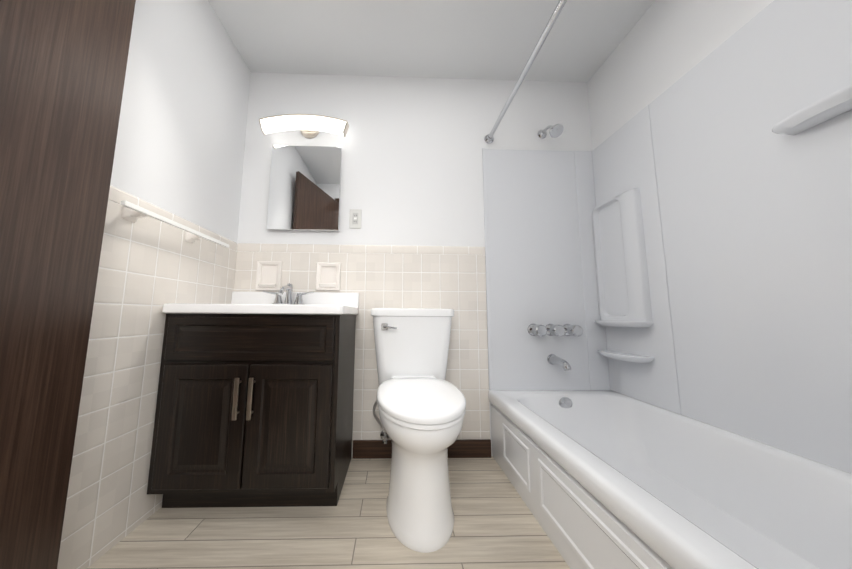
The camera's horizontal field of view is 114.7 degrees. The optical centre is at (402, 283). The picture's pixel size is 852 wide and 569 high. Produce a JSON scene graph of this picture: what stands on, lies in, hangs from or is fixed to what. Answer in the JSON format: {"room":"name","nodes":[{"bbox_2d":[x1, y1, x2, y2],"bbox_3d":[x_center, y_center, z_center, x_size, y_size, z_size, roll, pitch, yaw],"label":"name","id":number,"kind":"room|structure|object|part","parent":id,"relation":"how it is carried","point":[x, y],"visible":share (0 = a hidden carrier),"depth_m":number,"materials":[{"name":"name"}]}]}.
{"room":"bathroom","nodes":[
{"label":"bathroom","id":0,"kind":"room"},
{"bbox_2d":[110,0,250,242],"bbox_3d":[-0.993,-0.295,0.768,0.100,2.275,1.644,1,-7,-2],"label":"wall","id":1,"kind":"structure","parent":0,"point":[180,143],"depth_m":1.19,"materials":[{"name":"white paint"}]},
{"bbox_2d":[0,0,135,568],"bbox_3d":[-0.771,-0.205,0.440,0.032,2.007,0.760,3,-7,-18],"label":"door leaf","id":2,"kind":"structure","parent":1,"relation":"in","point":[63,64],"depth_m":0.64,"materials":[{"name":"brown wood"}]},
{"bbox_2d":[57,199,236,568],"bbox_3d":[-0.945,0.286,0.772,0.008,1.122,1.504,1,-7,-2],"label":"wall tiles","id":3,"kind":"structure","parent":1,"relation":"attached to","point":[149,268],"depth_m":0.93,"materials":[{"name":"beige tile"}]},
{"bbox_2d":[120,201,229,247],"bbox_3d":[-0.913,-0.215,1.128,0.063,0.048,0.546,1,-7,-2],"label":"towel rail","id":4,"kind":"object","parent":3,"relation":"attached to","point":[132,212],"visible":1,"depth_m":0.99,"materials":[{"name":"white plastic"}]},
{"bbox_2d":[108,185,237,250],"bbox_3d":[-0.939,-0.297,0.835,0.010,0.050,1.494,1,-7,-2],"label":"tile trim","id":5,"kind":"structure","parent":1,"relation":"attached to","point":[117,195],"depth_m":1.06,"materials":[{"name":"beige tile"}]},
{"bbox_2d":[87,456,569,568],"bbox_3d":[-0.104,0.817,0.001,4.000,0.100,3.160,1,-7,-2],"label":"floor","id":6,"kind":"structure","parent":0,"point":[497,525],"depth_m":0.95,"materials":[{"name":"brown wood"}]},
{"bbox_2d":[147,283,358,507],"bbox_3d":[-0.600,0.443,1.262,0.708,0.929,0.495,1,-7,-2],"label":"bathroom vanity","id":7,"kind":"object","parent":6,"relation":"on","point":[254,403],"visible":0.98,"depth_m":1.05,"materials":[{"name":"brown wood"}]},
{"bbox_3d":[-0.761,0.538,1.036,0.318,0.448,0.018,1,-7,-2],"label":"door","id":8,"kind":"part","parent":7,"relation":"part of","materials":[{"name":"brown wood"}]},
{"bbox_3d":[-0.624,0.488,1.024,0.009,0.009,0.028,1,-7,-2],"label":"pull post","id":9,"kind":"part","parent":7,"relation":"part of","materials":[{"name":"silver metal"}]},
{"bbox_3d":[-0.623,0.377,1.037,0.009,0.009,0.028,1,-7,-2],"label":"pull post","id":10,"kind":"part","parent":7,"relation":"part of","materials":[{"name":"silver metal"}]},
{"bbox_3d":[-0.601,0.312,1.082,0.627,0.026,0.012,1,-7,-2],"label":"rail","id":11,"kind":"part","parent":7,"relation":"part of","materials":[{"name":"brown wood"}]},
{"bbox_3d":[-0.596,0.218,1.078,0.648,0.168,0.018,1,-7,-2],"label":"drawer","id":12,"kind":"part","parent":7,"relation":"part of","materials":[{"name":"brown wood"}]},
{"bbox_3d":[-0.572,0.488,1.026,0.009,0.009,0.028,1,-7,-2],"label":"pull post","id":13,"kind":"part","parent":7,"relation":"part of","materials":[{"name":"silver metal"}]},
{"bbox_3d":[-0.571,0.377,1.039,0.009,0.009,0.028,1,-7,-2],"label":"pull post","id":14,"kind":"part","parent":7,"relation":"part of","materials":[{"name":"silver metal"}]},
{"bbox_3d":[-0.600,0.135,1.103,0.627,0.020,0.012,1,-7,-2],"label":"rail","id":15,"kind":"part","parent":7,"relation":"part of","materials":[{"name":"brown wood"}]},
{"bbox_3d":[-0.436,0.542,1.044,0.318,0.448,0.018,1,-7,-2],"label":"door","id":16,"kind":"part","parent":7,"relation":"part of","materials":[{"name":"brown wood"}]},
{"bbox_2d":[262,283,314,307],"bbox_3d":[-0.605,0.056,1.411,0.264,0.127,0.150,1,-7,-2],"label":"faucet","id":17,"kind":"object","parent":7,"relation":"on","point":[289,287],"depth_m":1.44,"materials":[{"name":"silver metal"}]},
{"bbox_2d":[371,308,465,552],"bbox_3d":[0.062,0.505,1.185,0.426,0.797,0.660,1,-7,-5],"label":"toilet","id":18,"kind":"object","parent":6,"relation":"on","point":[421,402],"visible":1,"depth_m":0.98,"materials":[{"name":"white ceramic"}]},
{"bbox_3d":[-0.088,0.211,1.328,0.030,0.032,0.009,1,-7,-5],"label":"lever plate","id":19,"kind":"part","parent":18,"relation":"part of","materials":[{"name":"silver metal"}]},
{"bbox_3d":[-0.060,0.212,1.311,0.065,0.017,0.027,1,-7,-5],"label":"lever arm","id":20,"kind":"part","parent":18,"relation":"part of"},
{"bbox_3d":[0.045,0.349,1.427,0.404,0.353,0.200,1,-7,-5],"label":"tank","id":21,"kind":"part","parent":18,"relation":"part of","materials":[{"name":"white ceramic"}]},
{"bbox_3d":[0.047,0.155,1.447,0.426,0.041,0.218,1,-7,-5],"label":"tank lid","id":22,"kind":"part","parent":18,"relation":"part of","materials":[{"name":"white ceramic"}]},
{"bbox_3d":[0.072,0.448,1.082,0.348,0.053,0.441,1,-7,-5],"label":"seat lid","id":23,"kind":"part","parent":18,"relation":"part of","materials":[{"name":"white plastic"}]},
{"bbox_3d":[0.072,0.471,1.077,0.340,0.044,0.428,1,-7,-5],"label":"seat","id":24,"kind":"part","parent":18,"relation":"part of","materials":[{"name":"white plastic"}]},
{"bbox_3d":[0.070,0.678,1.059,0.333,0.424,0.425,1,-7,-5],"label":"bowl","id":25,"kind":"part","parent":18,"relation":"part of","materials":[{"name":"white ceramic"}]},
{"bbox_2d":[482,0,851,568],"bbox_3d":[0.857,-0.100,0.858,0.710,1.935,1.521,1,-7,-2],"label":"bathtub","id":26,"kind":"object","parent":6,"relation":"on","point":[669,297],"visible":1,"depth_m":1.00,"materials":[{"name":"white plastic"}]},
{"bbox_3d":[0.499,-0.121,1.603,0.020,1.441,0.005,1,-7,-2],"label":"surround trim","id":27,"kind":"part","parent":26,"relation":"part of","materials":[{"name":"white plastic"}]},
{"bbox_3d":[0.495,0.753,1.204,0.005,0.165,0.263,1,-7,-2],"label":"apron panel","id":28,"kind":"part","parent":26,"relation":"part of","materials":[{"name":"white plastic"}]},
{"bbox_3d":[0.756,0.259,1.503,0.066,0.066,0.058,1,-7,-2],"label":"valve knob","id":29,"kind":"part","parent":26,"relation":"part of","materials":[{"name":"silver metal"}]},
{"bbox_3d":[0.883,-0.931,1.661,0.017,0.056,0.120,1,-7,-2],"label":"shower arm","id":30,"kind":"part","parent":26,"relation":"part of"},
{"bbox_3d":[0.856,0.260,1.506,0.066,0.066,0.058,1,-7,-2],"label":"valve knob","id":31,"kind":"part","parent":26,"relation":"part of","materials":[{"name":"silver metal"}]},
{"bbox_3d":[0.855,0.431,1.475,0.048,0.066,0.150,1,-7,-2],"label":"spout","id":32,"kind":"part","parent":26,"relation":"part of","materials":[{"name":"silver metal"}]},
{"bbox_3d":[0.956,0.261,1.508,0.066,0.066,0.058,1,-7,-2],"label":"valve knob","id":33,"kind":"part","parent":26,"relation":"part of","materials":[{"name":"silver metal"}]},
{"bbox_3d":[0.508,0.701,0.754,0.005,0.165,0.494,1,-7,-2],"label":"apron panel","id":34,"kind":"part","parent":26,"relation":"part of","materials":[{"name":"white plastic"}]},
{"bbox_2d":[594,320,653,327],"bbox_3d":[1.125,0.211,1.429,0.109,0.030,0.299,1,-7,-2],"label":"caddy shelf","id":35,"kind":"object","parent":26,"relation":"attached to","point":[597,323],"depth_m":1.36,"materials":[{"name":"white plastic"}]},
{"bbox_2d":[597,349,654,362],"bbox_3d":[1.126,0.378,1.417,0.104,0.030,0.284,1,-7,-2],"label":"caddy shelf","id":36,"kind":"object","parent":26,"relation":"attached to","point":[631,356],"depth_m":1.37,"materials":[{"name":"white plastic"}]},
{"bbox_2d":[771,61,851,135],"bbox_3d":[1.165,-0.481,0.741,0.079,0.030,0.240,1,-7,-2],"label":"caddy shelf","id":37,"kind":"object","parent":26,"relation":"attached to","point":[835,107],"depth_m":0.76,"materials":[{"name":"white plastic"}]},
{"bbox_2d":[237,72,591,455],"bbox_3d":[0.113,-0.183,1.664,2.360,2.275,0.100,1,-7,-2],"label":"wall","id":38,"kind":"structure","parent":0,"point":[412,166],"depth_m":1.69,"materials":[{"name":"white paint"}]},
{"bbox_2d":[255,261,282,290],"bbox_3d":[-0.763,-0.044,1.556,0.138,0.172,0.059,1,-7,-2],"label":"soap shelf","id":39,"kind":"object","parent":38,"relation":"attached to","point":[268,275],"visible":1,"depth_m":1.55,"materials":[{"name":"white ceramic"}]},
{"bbox_2d":[257,283,276,287],"bbox_3d":[-0.763,0.012,1.540,0.098,0.021,0.040,1,-7,-2],"label":"tray","id":40,"kind":"object","parent":39,"relation":"on","point":[259,285],"depth_m":1.53,"materials":[{"name":"white ceramic"}]},
{"bbox_2d":[231,291,358,308],"bbox_3d":[-0.603,0.093,1.541,0.708,0.088,0.020,1,-7,-2],"label":"backsplash","id":41,"kind":"structure","parent":38,"relation":"attached to","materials":[{"name":"white stone"}]},
{"bbox_2d":[259,114,348,137],"bbox_3d":[-0.570,-0.936,1.620,0.507,0.156,0.119,1,-7,-2],"label":"sconce","id":42,"kind":"object","parent":38,"relation":"attached to","point":[309,125],"visible":1,"depth_m":1.56,"materials":[{"name":"white glass"}]},
{"bbox_2d":[267,145,341,230],"bbox_3d":[-0.578,-0.568,1.623,0.413,0.520,0.030,1,-7,-2],"label":"mirror","id":43,"kind":"object","parent":38,"relation":"attached to","point":[304,188],"visible":0.96,"depth_m":1.61,"materials":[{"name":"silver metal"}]},
{"bbox_2d":[315,262,340,290],"bbox_3d":[-0.426,-0.041,1.565,0.138,0.162,0.059,1,-7,-2],"label":"holder","id":44,"kind":"object","parent":38,"relation":"attached to","point":[328,276],"visible":1,"depth_m":1.56,"materials":[{"name":"white ceramic"}]},
{"bbox_2d":[318,283,336,287],"bbox_3d":[-0.426,0.010,1.550,0.098,0.021,0.040,1,-7,-2],"label":"tray","id":45,"kind":"object","parent":44,"relation":"on","point":[320,285],"depth_m":1.54,"materials":[{"name":"white ceramic"}]},
{"bbox_2d":[349,209,361,227],"bbox_3d":[-0.281,-0.385,1.621,0.071,0.117,0.010,1,-7,-2],"label":"electrical outlet","id":46,"kind":"object","parent":38,"relation":"attached to","point":[355,218],"visible":1,"depth_m":1.62,"materials":[{"name":"white plastic"}]},
{"bbox_2d":[237,243,484,254],"bbox_3d":[-0.233,-0.202,1.601,1.445,0.050,0.010,1,-7,-2],"label":"tile trim","id":47,"kind":"structure","parent":38,"relation":"attached to","point":[320,248],"depth_m":1.60,"materials":[{"name":"beige tile"}]},
{"bbox_2d":[234,251,489,457],"bbox_3d":[-0.238,0.380,1.534,1.447,1.122,0.008,1,-7,-2],"label":"wall tile","id":48,"kind":"structure","parent":38,"relation":"attached to","point":[456,283],"depth_m":1.57,"materials":[{"name":"beige tile"}]},
{"bbox_2d":[352,439,490,458],"bbox_3d":[0.107,0.894,1.473,0.749,0.091,0.012,1,-7,-2],"label":"baseboard","id":49,"kind":"structure","parent":38,"relation":"attached to","point":[464,448],"depth_m":1.47,"materials":[{"name":"brown wood"}]},
{"bbox_2d":[484,0,566,143],"bbox_3d":[0.562,-0.992,0.953,0.060,0.060,1.522,1,-7,-2],"label":"shower rail","id":50,"kind":"object","parent":38,"relation":"attached to","point":[488,138],"visible":1,"depth_m":1.19,"materials":[{"name":"silver metal"}]},
{"bbox_2d":[208,0,654,82],"bbox_3d":[-0.086,-1.542,0.276,4.000,0.100,3.160,1,-7,-2],"label":"ceiling","id":51,"kind":"structure","parent":0,"point":[478,39],"depth_m":1.49,"materials":[{"name":"white paint"}]},
{"bbox_2d":[587,0,773,150],"bbox_3d":[1.266,-0.271,0.828,0.100,2.275,1.644,1,-7,-2],"label":"wall","id":52,"kind":"structure","parent":0,"point":[662,47],"depth_m":1.30,"materials":[{"name":"white paint"}]}
]}

